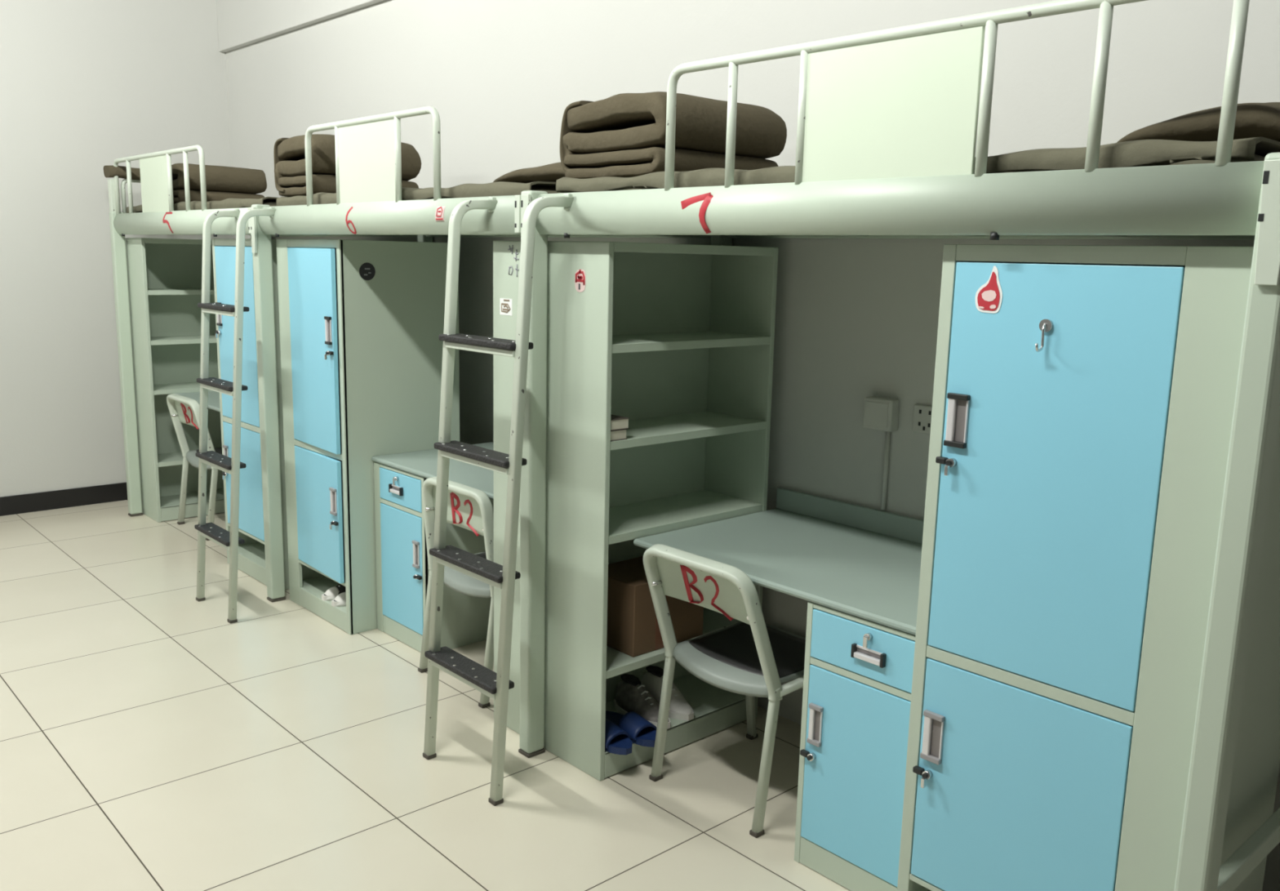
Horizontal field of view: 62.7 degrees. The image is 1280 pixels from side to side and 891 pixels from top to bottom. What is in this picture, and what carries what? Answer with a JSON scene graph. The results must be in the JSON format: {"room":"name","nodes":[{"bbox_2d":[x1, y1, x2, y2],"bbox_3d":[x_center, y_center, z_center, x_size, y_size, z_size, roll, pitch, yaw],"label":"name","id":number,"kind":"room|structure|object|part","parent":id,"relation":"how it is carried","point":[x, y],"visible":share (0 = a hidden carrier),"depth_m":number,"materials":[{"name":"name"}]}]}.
{"room":"dormitory","nodes":[
{"label":"dormitory","id":0,"kind":"room"},
{"bbox_2d":[0,0,233,497],"bbox_3d":[-4.424,-1.227,5.565,4.515,3.500,0.100,-8,14,-42],"label":"wall","id":1,"kind":"structure","parent":0,"point":[86,86],"depth_m":6.41,"materials":[{"name":"white paint"}]},
{"bbox_2d":[0,481,127,515],"bbox_3d":[-4.393,0.442,5.852,4.403,0.115,0.012,-8,14,-42],"label":"baseboard","id":2,"kind":"structure","parent":1,"relation":"attached to","point":[58,499],"depth_m":6.55,"materials":[{"name":"black"}]},
{"bbox_2d":[0,499,849,890],"bbox_3d":[-1.287,1.221,2.526,4.615,0.100,9.443,-8,14,-42],"label":"floor","id":3,"kind":"structure","parent":0,"point":[151,740],"depth_m":3.35,"materials":[{"name":"beige tile"}]},
{"bbox_2d":[124,237,225,522],"bbox_3d":[-2.680,-0.419,6.478,0.745,1.668,0.294,-8,14,-42],"label":"bookshelf","id":4,"kind":"object","parent":3,"relation":"on","point":[164,275],"visible":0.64,"depth_m":6.39,"materials":[{"name":"green metal"}]},
{"bbox_3d":[-2.948,-0.382,6.237,0.020,1.668,0.294,-8,14,-42],"label":"panel","id":5,"kind":"part","parent":4,"relation":"part of","materials":[{"name":"green paint"}]},
{"bbox_3d":[-2.690,0.059,6.562,0.705,0.026,0.286,-8,14,-42],"label":"shelf","id":6,"kind":"part","parent":4,"relation":"part of","materials":[{"name":"metal"}]},
{"bbox_3d":[-2.659,-1.226,6.331,0.705,0.028,0.288,-8,14,-42],"label":"panel","id":7,"kind":"part","parent":4,"relation":"part of","materials":[{"name":"green paint"}]},
{"bbox_3d":[-2.667,-0.936,6.384,0.705,0.026,0.286,-8,14,-42],"label":"shelf","id":8,"kind":"part","parent":4,"relation":"part of","materials":[{"name":"green metal"}]},
{"bbox_3d":[-2.674,-0.651,6.435,0.705,0.026,0.286,-8,14,-42],"label":"shelf","id":9,"kind":"part","parent":4,"relation":"part of","materials":[{"name":"metal"}]},
{"bbox_3d":[-2.680,-0.365,6.486,0.705,0.026,0.286,-8,14,-42],"label":"shelf","id":10,"kind":"part","parent":4,"relation":"part of","materials":[{"name":"metal"}]},
{"bbox_3d":[-2.777,-0.440,6.582,0.705,1.668,0.006,-8,14,-42],"label":"panel","id":11,"kind":"part","parent":4,"relation":"part of","materials":[{"name":"green paint"}]},
{"bbox_2d":[176,391,220,411],"bbox_3d":[-2.162,-0.071,6.091,0.690,0.542,1.062,-8,14,-42],"label":"desk","id":12,"kind":"object","parent":4,"relation":"attached to","point":[213,396],"visible":0.02,"depth_m":6.07,"materials":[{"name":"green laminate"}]},
{"bbox_2d":[166,393,222,540],"bbox_3d":[-2.417,0.089,6.163,0.522,0.790,0.480,-8,14,-42],"label":"chair","id":13,"kind":"object","parent":3,"relation":"on","point":[182,409],"visible":0.55,"depth_m":6.08,"materials":[{"name":"paint"}]},
{"bbox_3d":[-2.708,0.246,6.234,0.085,0.432,0.024,-8,14,-42],"label":"leg","id":14,"kind":"part","parent":13,"relation":"part of","materials":[{"name":"paint"}]},
{"bbox_3d":[-2.560,-0.188,5.982,0.061,0.170,0.422,-8,14,-42],"label":"backrest","id":15,"kind":"part","parent":13,"relation":"part of","materials":[{"name":"green paint"}]},
{"bbox_3d":[-2.558,-0.087,5.996,0.127,0.391,0.476,-8,14,-42],"label":"frame","id":16,"kind":"part","parent":13,"relation":"part of","materials":[{"name":"paint"}]},
{"bbox_3d":[-2.396,0.069,6.178,0.437,0.069,0.422,-8,14,-42],"label":"seat","id":17,"kind":"part","parent":13,"relation":"part of","materials":[{"name":"grey"}]},
{"bbox_3d":[-2.406,0.311,5.907,0.085,0.432,0.024,-8,14,-42],"label":"leg","id":18,"kind":"part","parent":13,"relation":"part of","materials":[{"name":"paint"}]},
{"bbox_2d":[194,206,275,622],"bbox_3d":[-1.817,-0.147,4.698,0.278,1.800,0.414,-8,14,-42],"label":"ladder","id":19,"kind":"object","parent":3,"relation":"on","point":[230,540],"visible":1,"depth_m":4.62,"materials":[{"name":"metal"}]},
{"bbox_3d":[-1.943,-0.176,4.836,0.275,1.782,0.031,-8,14,-42],"label":"rail","id":20,"kind":"part","parent":19,"relation":"part of","materials":[{"name":"metal"}]},
{"bbox_3d":[-1.688,-0.121,4.561,0.275,1.782,0.031,-8,14,-42],"label":"rail","id":21,"kind":"part","parent":19,"relation":"part of","materials":[{"name":"metal"}]},
{"bbox_2d":[212,238,289,589],"bbox_3d":[-1.740,-0.188,5.309,0.587,1.668,0.602,-8,14,-42],"label":"locker","id":22,"kind":"object","parent":3,"relation":"on","point":[251,559],"visible":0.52,"depth_m":5.12,"materials":[{"name":"metal"}]},
{"bbox_3d":[-2.090,-0.652,5.215,0.012,0.114,0.049,-8,14,-42],"label":"handle","id":23,"kind":"part","parent":22,"relation":"part of","materials":[{"name":"silver metal"}]},
{"bbox_3d":[-2.106,0.056,5.342,0.012,0.114,0.049,-8,14,-42],"label":"handle","id":24,"kind":"part","parent":22,"relation":"part of","materials":[{"name":"silver metal"}]},
{"bbox_3d":[-1.950,-0.536,5.100,0.019,0.845,0.454,-8,14,-42],"label":"door","id":25,"kind":"part","parent":22,"relation":"part of","materials":[{"name":"blue paint"}]},
{"bbox_3d":[-1.932,-0.161,5.137,0.016,1.668,0.602,-8,14,-42],"label":"frame","id":26,"kind":"part","parent":22,"relation":"part of","materials":[{"name":"green paint"}]},
{"bbox_3d":[-1.966,0.171,5.227,0.019,0.529,0.454,-8,14,-42],"label":"door","id":27,"kind":"part","parent":22,"relation":"part of","materials":[{"name":"blue paint"}]},
{"bbox_2d":[107,144,432,602],"bbox_3d":[-2.075,-0.505,5.776,0.894,2.112,2.107,-8,14,-42],"label":"bed","id":28,"kind":"object","parent":3,"relation":"on","point":[158,215],"visible":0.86,"depth_m":5.28,"materials":[{"name":"green paint"}]},
{"bbox_2d":[103,164,140,179],"bbox_3d":[-2.855,-1.607,6.242,0.591,0.076,0.104,-8,14,-42],"label":"folded cloth","id":29,"kind":"object","parent":28,"relation":"on","point":[109,171],"visible":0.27,"depth_m":6.06,"materials":[{"name":"brown fabric"}]},
{"bbox_3d":[-2.770,-1.487,6.347,0.807,0.212,0.052,-8,14,-42],"label":"rail","id":30,"kind":"part","parent":28,"relation":"part of","materials":[{"name":"metal"}]},
{"bbox_3d":[-3.068,-0.472,6.272,0.068,1.803,0.055,-8,14,-42],"label":"post","id":31,"kind":"part","parent":28,"relation":"part of","materials":[{"name":"metal"}]},
{"bbox_3d":[-2.583,-1.391,5.597,0.010,0.289,0.435,-8,14,-42],"label":"guard panel","id":32,"kind":"part","parent":28,"relation":"part of","materials":[{"name":"paint"}]},
{"bbox_3d":[-2.571,-1.396,5.582,0.025,0.312,1.366,-8,14,-42],"label":"guard rail","id":33,"kind":"part","parent":28,"relation":"part of","materials":[{"name":"metal"}]},
{"bbox_2d":[125,196,277,213],"bbox_3d":[-2.054,-1.253,5.657,0.765,0.093,1.940,-8,14,-42],"label":"mattress","id":34,"kind":"object","parent":28,"relation":"on","point":[271,201],"visible":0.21,"depth_m":5.02,"materials":[{"name":"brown fabric"}]},
{"bbox_2d":[171,163,266,203],"bbox_3d":[-2.416,-1.452,5.900,0.486,0.218,0.458,-8,14,-42],"label":"quilt","id":35,"kind":"object","parent":34,"relation":"on","point":[222,182],"visible":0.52,"depth_m":5.73,"materials":[{"name":"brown fabric"}]},
{"bbox_3d":[-1.722,-0.995,4.644,0.012,0.112,0.026,-8,14,-42],"label":"hook plate","id":36,"kind":"part","parent":28,"relation":"part of","materials":[{"name":"paint"}]},
{"bbox_3d":[-1.691,-0.173,4.786,0.068,1.803,0.057,-8,14,-42],"label":"post","id":37,"kind":"part","parent":28,"relation":"part of","materials":[{"name":"metal"}]},
{"bbox_3d":[-1.081,-0.252,5.336,0.060,1.815,0.057,-8,14,-42],"label":"post","id":38,"kind":"part","parent":28,"relation":"part of","materials":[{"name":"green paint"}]},
{"bbox_2d":[275,239,459,635],"bbox_3d":[-1.238,-0.076,4.752,0.606,1.668,0.604,-8,14,-42],"label":"locker","id":39,"kind":"object","parent":3,"relation":"on","point":[362,322],"visible":0.88,"depth_m":4.49,"materials":[{"name":"blue metal"}]},
{"bbox_3d":[-1.394,-0.413,4.486,0.019,0.845,0.455,-7,13,-39],"label":"door","id":40,"kind":"part","parent":39,"relation":"part of","materials":[{"name":"blue paint"}]},
{"bbox_3d":[-1.423,-0.051,4.588,0.016,1.668,0.602,-8,14,-42],"label":"frame","id":41,"kind":"part","parent":39,"relation":"part of","materials":[{"name":"green paint"}]},
{"bbox_3d":[-1.411,0.294,4.613,0.019,0.529,0.455,-7,13,-39],"label":"door","id":42,"kind":"part","parent":39,"relation":"part of","materials":[{"name":"blue paint"}]},
{"bbox_3d":[-1.281,-0.472,4.314,0.012,0.114,0.049,-7,13,-39],"label":"handle","id":43,"kind":"part","parent":39,"relation":"part of","materials":[{"name":"silver metal"}]},
{"bbox_3d":[-1.297,0.236,4.441,0.012,0.114,0.049,-7,13,-39],"label":"handle","id":44,"kind":"part","parent":39,"relation":"part of","materials":[{"name":"silver metal"}]},
{"bbox_2d":[321,583,346,600],"bbox_3d":[-1.319,0.628,4.760,0.255,0.099,0.099,-8,14,-42],"label":"shoe","id":45,"kind":"object","parent":39,"relation":"in","point":[331,593],"visible":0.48,"depth_m":4.69,"materials":[{"name":"grey fabric"}]},
{"bbox_2d":[331,591,346,606],"bbox_3d":[-1.253,0.643,4.686,0.255,0.099,0.099,-8,14,-42],"label":"shoe","id":46,"kind":"object","parent":39,"relation":"in","point":[340,600],"visible":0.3,"depth_m":4.61,"materials":[{"name":"grey fabric"}]},
{"bbox_2d":[373,462,493,652],"bbox_3d":[-0.814,0.440,4.548,0.556,0.744,0.405,-8,14,-42],"label":"base cabinet","id":47,"kind":"object","parent":3,"relation":"on","point":[402,570],"visible":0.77,"depth_m":4.37,"materials":[{"name":"blue metal"}]},
{"bbox_3d":[-1.005,0.183,4.323,0.014,0.035,0.096,-8,14,-42],"label":"handle","id":48,"kind":"part","parent":47,"relation":"part of","materials":[{"name":"silver metal"}]},
{"bbox_3d":[-0.997,0.465,4.383,0.016,0.744,0.405,-8,14,-42],"label":"frame","id":49,"kind":"part","parent":47,"relation":"part of","materials":[{"name":"green paint"}]},
{"bbox_3d":[-0.981,0.180,4.319,0.018,0.130,0.333,-8,14,-42],"label":"drawer","id":50,"kind":"part","parent":47,"relation":"part of","materials":[{"name":"blue paint"}]},
{"bbox_3d":[-0.988,0.510,4.379,0.018,0.493,0.333,-8,14,-42],"label":"door","id":51,"kind":"part","parent":47,"relation":"part of","materials":[{"name":"blue paint"}]},
{"bbox_3d":[-0.908,0.441,4.256,0.012,0.110,0.041,-8,14,-42],"label":"handle","id":52,"kind":"part","parent":47,"relation":"part of","materials":[{"name":"silver metal"}]},
{"bbox_2d":[371,441,493,499],"bbox_3d":[-0.527,0.284,4.327,0.690,0.542,1.075,-8,14,-42],"label":"desk","id":53,"kind":"object","parent":47,"relation":"on","point":[424,463],"visible":0.03,"depth_m":4.26,"materials":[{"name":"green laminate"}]},
{"bbox_2d":[417,476,493,707],"bbox_3d":[-0.534,0.509,4.071,0.490,0.789,0.455,-8,14,-42],"label":"chair","id":54,"kind":"object","parent":3,"relation":"on","point":[468,508],"visible":0.51,"depth_m":3.90,"materials":[{"name":"paint"}]},
{"bbox_3d":[-0.830,0.668,4.122,0.085,0.432,0.024,-8,14,-42],"label":"leg","id":55,"kind":"part","parent":54,"relation":"part of","materials":[{"name":"paint"}]},
{"bbox_3d":[-0.668,0.329,3.910,0.075,0.385,0.451,-8,14,-42],"label":"frame","id":56,"kind":"part","parent":54,"relation":"part of","materials":[{"name":"paint"}]},
{"bbox_3d":[-0.659,0.228,3.907,0.036,0.170,0.397,-8,14,-42],"label":"backrest","id":57,"kind":"part","parent":54,"relation":"part of","materials":[{"name":"green paint"}]},
{"bbox_3d":[-0.526,0.490,4.075,0.437,0.069,0.397,-8,14,-42],"label":"seat","id":58,"kind":"part","parent":54,"relation":"part of","materials":[{"name":"grey"}]},
{"bbox_3d":[-0.544,0.730,3.814,0.085,0.432,0.024,-8,14,-42],"label":"leg","id":59,"kind":"part","parent":54,"relation":"part of","materials":[{"name":"paint"}]},
{"bbox_2d":[249,106,732,757],"bbox_3d":[-0.705,-0.207,4.291,0.902,2.112,2.046,-8,14,-42],"label":"bed","id":60,"kind":"object","parent":3,"relation":"on","point":[368,156],"visible":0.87,"depth_m":3.52,"materials":[{"name":"green paint"}]},
{"bbox_3d":[-1.695,-0.945,4.609,0.012,0.197,0.038,-8,14,-42],"label":"hook plate","id":61,"kind":"part","parent":60,"relation":"part of","materials":[{"name":"paint"}]},
{"bbox_3d":[-1.013,-1.050,3.903,0.010,0.289,0.435,-8,14,-42],"label":"guard panel","id":62,"kind":"part","parent":60,"relation":"part of","materials":[{"name":"paint"}]},
{"bbox_3d":[-1.014,-1.058,3.901,0.025,0.312,0.999,-8,14,-42],"label":"guard rail","id":63,"kind":"part","parent":60,"relation":"part of","materials":[{"name":"metal"}]},
{"bbox_2d":[275,181,559,205],"bbox_3d":[-0.683,-0.955,4.177,0.765,0.092,1.880,-8,14,-42],"label":"mattress","id":64,"kind":"object","parent":60,"relation":"on","point":[499,188],"visible":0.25,"depth_m":3.53,"materials":[{"name":"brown fabric"}]},
{"bbox_2d":[273,133,421,196],"bbox_3d":[-1.296,-1.227,4.667,0.528,0.263,0.418,-8,14,-42],"label":"quilt","id":65,"kind":"object","parent":64,"relation":"on","point":[289,153],"visible":0.53,"depth_m":4.50,"materials":[{"name":"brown fabric"}]},
{"bbox_2d":[493,161,565,182],"bbox_3d":[-0.202,-0.919,3.595,0.480,0.079,0.470,-8,14,-42],"label":"pillow","id":66,"kind":"object","parent":64,"relation":"on","point":[552,172],"visible":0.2,"depth_m":3.41,"materials":[{"name":"brown fabric"}]},
{"bbox_2d":[435,206,443,219],"bbox_3d":[-0.670,-0.778,3.518,0.009,0.044,0.042,-8,14,-42],"label":"print","id":67,"kind":"object","parent":60,"relation":"attached to","point":[439,210],"depth_m":3.52,"materials":[{"name":"paint"}]},
{"bbox_3d":[-0.369,-0.701,3.185,0.012,0.112,0.026,-8,14,-42],"label":"hook plate","id":68,"kind":"part","parent":60,"relation":"part of","materials":[{"name":"paint"}]},
{"bbox_3d":[-0.338,0.120,3.327,0.068,1.803,0.056,-8,14,-42],"label":"post","id":69,"kind":"part","parent":60,"relation":"part of","materials":[{"name":"metal"}]},
{"bbox_3d":[0.272,0.041,3.876,0.060,1.815,0.056,-8,14,-42],"label":"post","id":70,"kind":"part","parent":60,"relation":"part of","materials":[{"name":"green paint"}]},
{"bbox_2d":[422,193,573,805],"bbox_3d":[-0.451,0.149,3.224,0.278,1.800,0.414,-8,14,-42],"label":"ladder","id":71,"kind":"object","parent":3,"relation":"on","point":[495,686],"visible":1,"depth_m":3.15,"materials":[{"name":"metal"}]},
{"bbox_3d":[-0.578,0.120,3.363,0.275,1.782,0.031,-8,14,-42],"label":"rail","id":72,"kind":"part","parent":71,"relation":"part of","materials":[{"name":"metal"}]},
{"bbox_3d":[-0.322,0.175,3.087,0.275,1.782,0.031,-8,14,-42],"label":"rail","id":73,"kind":"part","parent":71,"relation":"part of","materials":[{"name":"metal"}]},
{"bbox_2d":[493,240,548,746],"bbox_3d":[-0.133,0.135,3.721,0.757,1.668,0.286,-8,14,-42],"label":"bookshelf","id":74,"kind":"object","parent":3,"relation":"on","point":[506,254],"visible":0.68,"depth_m":3.50,"materials":[{"name":"metal"}]},
{"bbox_2d":[501,299,511,312],"bbox_3d":[-0.436,-0.453,3.414,0.001,0.043,0.054,-8,14,-42],"label":"print","id":75,"kind":"object","parent":74,"relation":"attached to","point":[505,304],"depth_m":3.41,"materials":[{"name":"brown"}]},
{"bbox_2d":[544,240,777,780],"bbox_3d":[0.070,0.177,3.509,0.747,1.668,0.291,-8,14,-42],"label":"bookshelf","id":76,"kind":"object","parent":3,"relation":"on","point":[675,340],"visible":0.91,"depth_m":3.47,"materials":[{"name":"metal"}]},
{"bbox_3d":[-0.198,0.214,3.269,0.020,1.668,0.291,-8,14,-42],"label":"panel","id":77,"kind":"part","parent":76,"relation":"part of","materials":[{"name":"green paint"}]},
{"bbox_2d":[575,269,585,284],"bbox_3d":[-0.178,-0.500,3.120,0.001,0.045,0.045,-8,14,-42],"label":"print","id":78,"kind":"object","parent":76,"relation":"attached to","point":[580,273],"depth_m":3.12,"materials":[{"name":"paper"}]},
{"bbox_2d":[604,718,631,755],"bbox_3d":[-0.124,0.914,3.388,0.100,0.069,0.270,-8,14,-42],"label":"slipper","id":79,"kind":"object","parent":76,"relation":"on","point":[617,740],"visible":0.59,"depth_m":3.32,"materials":[{"name":"blue rubber"}]},
{"bbox_2d":[610,428,627,440],"bbox_3d":[-0.119,-0.043,3.212,0.070,0.032,0.164,-8,14,-42],"label":"book","id":80,"kind":"object","parent":76,"relation":"on","point":[620,434],"visible":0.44,"depth_m":3.15,"materials":[{"name":"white paper"}]},
{"bbox_2d":[610,413,629,431],"bbox_3d":[-0.118,-0.076,3.211,0.076,0.033,0.176,-8,14,-42],"label":"book","id":81,"kind":"object","parent":80,"relation":"on","point":[617,422],"visible":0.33,"depth_m":3.15,"materials":[{"name":"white paper"}]},
{"bbox_2d":[605,710,656,746],"bbox_3d":[-0.037,0.906,3.446,0.100,0.069,0.270,-8,14,-42],"label":"slipper","id":82,"kind":"object","parent":76,"relation":"on","point":[642,732],"visible":0.84,"depth_m":3.40,"materials":[{"name":"blue rubber"}]},
{"bbox_2d":[614,673,670,728],"bbox_3d":[0.007,0.862,3.562,0.106,0.119,0.255,-8,14,-42],"label":"shoe","id":83,"kind":"object","parent":76,"relation":"on","point":[631,695],"visible":0.77,"depth_m":3.55,"materials":[{"name":"fabric"}]},
{"bbox_2d":[606,555,703,657],"bbox_3d":[0.019,0.529,3.542,0.320,0.238,0.239,-8,14,-42],"label":"cardboard box","id":84,"kind":"object","parent":76,"relation":"on","point":[633,630],"visible":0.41,"depth_m":3.41,"materials":[{"name":"brown cardboard"}]},
{"bbox_3d":[-0.025,0.157,3.613,0.705,1.668,0.006,-8,14,-42],"label":"panel","id":85,"kind":"part","parent":76,"relation":"part of","materials":[{"name":"green paint"}]},
{"bbox_2d":[640,665,693,720],"bbox_3d":[0.092,0.849,3.631,0.106,0.124,0.245,-8,14,-42],"label":"shoe","id":86,"kind":"object","parent":76,"relation":"on","point":[680,708],"visible":0.65,"depth_m":3.60,"materials":[{"name":"white fabric"}]},
{"bbox_3d":[0.061,0.656,3.594,0.705,0.026,0.283,-8,14,-42],"label":"shelf","id":87,"kind":"part","parent":76,"relation":"part of","materials":[{"name":"metal"}]},
{"bbox_3d":[0.071,0.232,3.518,0.705,0.026,0.283,-8,14,-42],"label":"shelf","id":88,"kind":"part","parent":76,"relation":"part of","materials":[{"name":"metal"}]},
{"bbox_3d":[0.077,-0.055,3.467,0.705,0.026,0.283,-8,14,-42],"label":"shelf","id":89,"kind":"part","parent":76,"relation":"part of","materials":[{"name":"metal"}]},
{"bbox_3d":[0.084,-0.339,3.416,0.705,0.026,0.283,-8,14,-42],"label":"shelf","id":90,"kind":"part","parent":76,"relation":"part of","materials":[{"name":"metal"}]},
{"bbox_3d":[0.091,-0.629,3.363,0.705,0.028,0.285,-8,14,-42],"label":"panel","id":91,"kind":"part","parent":76,"relation":"part of","materials":[{"name":"green paint"}]},
{"bbox_3d":[0.339,0.140,3.751,0.020,1.668,0.291,-8,14,-42],"label":"panel","id":92,"kind":"part","parent":76,"relation":"part of","materials":[{"name":"green paint"}]},
{"bbox_2d":[643,543,805,837],"bbox_3d":[0.343,0.679,3.233,0.562,0.792,0.455,-8,14,-42],"label":"chair","id":93,"kind":"object","parent":3,"relation":"on","point":[750,656],"visible":0.84,"depth_m":3.12,"materials":[{"name":"paint"}]},
{"bbox_3d":[0.075,0.835,3.308,0.085,0.432,0.024,-8,14,-42],"label":"leg","id":94,"kind":"part","parent":93,"relation":"part of","materials":[{"name":"paint"}]},
{"bbox_3d":[0.191,0.403,3.045,0.080,0.170,0.397,-8,14,-42],"label":"backrest","id":95,"kind":"part","parent":93,"relation":"part of","materials":[{"name":"green paint"}]},
{"bbox_3d":[0.201,0.504,3.066,0.166,0.396,0.451,-8,14,-42],"label":"frame","id":96,"kind":"part","parent":93,"relation":"part of","materials":[{"name":"paint"}]},
{"bbox_3d":[0.250,0.812,3.466,0.406,0.430,0.030,-8,14,-42],"label":"leg","id":97,"kind":"part","parent":93,"relation":"part of","materials":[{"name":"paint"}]},
{"bbox_3d":[0.379,0.657,3.261,0.437,0.069,0.397,-8,14,-42],"label":"seat","id":98,"kind":"part","parent":93,"relation":"part of","materials":[{"name":"grey"}]},
{"bbox_3d":[0.361,0.897,3.000,0.085,0.432,0.024,-8,14,-42],"label":"leg","id":99,"kind":"part","parent":93,"relation":"part of","materials":[{"name":"paint"}]},
{"bbox_3d":[0.535,0.874,3.157,0.406,0.430,0.030,-8,14,-42],"label":"leg","id":100,"kind":"part","parent":93,"relation":"part of","materials":[{"name":"paint"}]},
{"bbox_2d":[794,601,915,890],"bbox_3d":[0.758,0.781,2.853,0.556,0.744,0.405,-8,14,-42],"label":"base cabinet","id":101,"kind":"object","parent":3,"relation":"on","point":[858,678],"visible":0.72,"depth_m":2.70,"materials":[{"name":"blue metal"}]},
{"bbox_2d":[633,487,924,635],"bbox_3d":[0.595,0.527,3.117,0.690,0.542,1.082,-8,14,-42],"label":"desk","id":102,"kind":"object","parent":101,"relation":"on","point":[863,562],"visible":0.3,"depth_m":3.16,"materials":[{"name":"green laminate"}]},
{"bbox_3d":[0.463,0.739,2.777,0.012,0.110,0.041,-8,14,-42],"label":"handle","id":103,"kind":"part","parent":101,"relation":"part of","materials":[{"name":"silver metal"}]},
{"bbox_3d":[0.562,0.846,2.706,0.018,0.493,0.333,-8,14,-42],"label":"door","id":104,"kind":"part","parent":101,"relation":"part of","materials":[{"name":"blue paint"}]},
{"bbox_3d":[0.569,0.516,2.647,0.018,0.130,0.333,-8,14,-42],"label":"drawer","id":105,"kind":"part","parent":101,"relation":"part of","materials":[{"name":"blue paint"}]},
{"bbox_3d":[0.570,0.524,2.623,0.014,0.035,0.096,-8,14,-42],"label":"handle","id":106,"kind":"part","parent":101,"relation":"part of","materials":[{"name":"silver metal"}]},
{"bbox_2d":[520,0,1279,890],"bbox_3d":[0.700,0.098,2.775,0.902,2.112,2.203,-8,14,-42],"label":"bed","id":107,"kind":"object","parent":3,"relation":"on","point":[887,118],"visible":0.94,"depth_m":2.07,"materials":[{"name":"green paint"}]},
{"bbox_3d":[-0.342,-0.651,3.150,0.012,0.197,0.038,-8,14,-42],"label":"hook plate","id":108,"kind":"part","parent":107,"relation":"part of","materials":[{"name":"paint"}]},
{"bbox_3d":[0.526,-0.716,2.243,0.010,0.289,0.435,-8,14,-42],"label":"guard panel","id":109,"kind":"part","parent":107,"relation":"part of","materials":[{"name":"paint"}]},
{"bbox_3d":[0.618,-0.705,2.140,0.025,0.312,1.626,-8,14,-42],"label":"guard rail","id":110,"kind":"part","parent":107,"relation":"part of","materials":[{"name":"metal"}]},
{"bbox_2d":[555,136,1279,193],"bbox_3d":[0.672,-0.661,2.715,0.765,0.092,1.930,-8,14,-42],"label":"mattress","id":111,"kind":"object","parent":107,"relation":"on","point":[1139,153],"visible":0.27,"depth_m":2.03,"materials":[{"name":"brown fabric"}]},
{"bbox_2d":[560,91,786,178],"bbox_3d":[0.106,-0.922,3.209,0.538,0.244,0.487,-8,14,-42],"label":"quilt","id":112,"kind":"object","parent":111,"relation":"on","point":[622,135],"visible":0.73,"depth_m":3.04,"materials":[{"name":"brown fabric"}]},
{"bbox_2d":[1116,102,1279,142],"bbox_3d":[1.207,-0.629,2.118,0.460,0.094,0.335,-8,14,-42],"label":"pillow","id":113,"kind":"object","parent":111,"relation":"on","point":[1252,119],"visible":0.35,"depth_m":1.95,"materials":[{"name":"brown fabric"}]},
{"bbox_3d":[1.027,0.416,1.853,0.068,1.803,0.055,-8,14,-42],"label":"post","id":114,"kind":"part","parent":107,"relation":"part of","materials":[{"name":"green metal"}]},
{"bbox_3d":[1.016,-0.357,1.685,0.012,0.197,0.046,-8,14,-42],"label":"hook plate","id":115,"kind":"part","parent":107,"relation":"part of","materials":[{"name":"paint"}]},
{"bbox_2d":[897,244,1279,890],"bbox_3d":[1.019,0.412,2.324,0.598,1.668,0.602,-8,14,-42],"label":"locker","id":116,"kind":"object","parent":3,"relation":"on","point":[1084,395],"visible":0.98,"depth_m":2.10,"materials":[{"name":"blue metal"}]},
{"bbox_3d":[0.657,0.655,2.360,0.012,0.114,0.049,-8,14,-42],"label":"handle","id":117,"kind":"part","parent":116,"relation":"part of","materials":[{"name":"silver metal"}]},
{"bbox_3d":[0.673,-0.053,2.233,0.012,0.114,0.049,-8,14,-42],"label":"handle","id":118,"kind":"part","parent":116,"relation":"part of","materials":[{"name":"silver metal"}]},
{"bbox_2d":[977,289,995,308],"bbox_3d":[0.714,-0.300,2.156,0.001,0.038,0.040,-8,14,-42],"label":"print","id":119,"kind":"object","parent":116,"relation":"attached to","point":[986,298],"depth_m":2.16,"materials":[{"name":"red paper"}]},
{"bbox_3d":[0.797,0.771,2.246,0.019,0.529,0.454,-8,14,-42],"label":"door","id":120,"kind":"part","parent":116,"relation":"part of","materials":[{"name":"blue paint"}]},
{"bbox_3d":[0.813,0.063,2.119,0.019,0.845,0.454,-8,14,-42],"label":"door","id":121,"kind":"part","parent":116,"relation":"part of","materials":[{"name":"blue paint"}]},
{"bbox_2d":[225,0,1279,890],"bbox_3d":[0.424,-0.781,3.709,0.100,3.500,9.443,-8,14,-42],"label":"wall","id":122,"kind":"structure","parent":0,"point":[856,319],"depth_m":3.59,"materials":[{"name":"white paint"}]},
{"bbox_2d":[216,0,384,52],"bbox_3d":[0.403,-2.187,3.408,0.045,0.628,9.243,-8,14,-42],"label":"trim","id":123,"kind":"structure","parent":122,"relation":"attached to","point":[241,23],"depth_m":6.23,"materials":[{"name":"white paint"}]},
{"bbox_2d":[862,395,899,510],"bbox_3d":[0.759,0.027,3.350,0.047,0.359,0.108,-8,14,-42],"label":"junction box","id":124,"kind":"object","parent":122,"relation":"attached to","point":[880,413],"visible":1,"depth_m":3.32,"materials":[{"name":"grey plastic"}]},
{"bbox_3d":[0.746,-0.098,3.312,0.003,0.076,0.082,-8,14,-42],"label":"plate","id":125,"kind":"part","parent":124,"relation":"part of","materials":[{"name":"grey plastic"}]},
{"bbox_2d":[911,404,932,434],"bbox_3d":[0.877,-0.080,3.228,0.012,0.086,0.086,-8,14,-42],"label":"power socket","id":126,"kind":"object","parent":122,"relation":"attached to","point":[922,420],"visible":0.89,"depth_m":3.23,"materials":[{"name":"grey plastic"}]}
]}

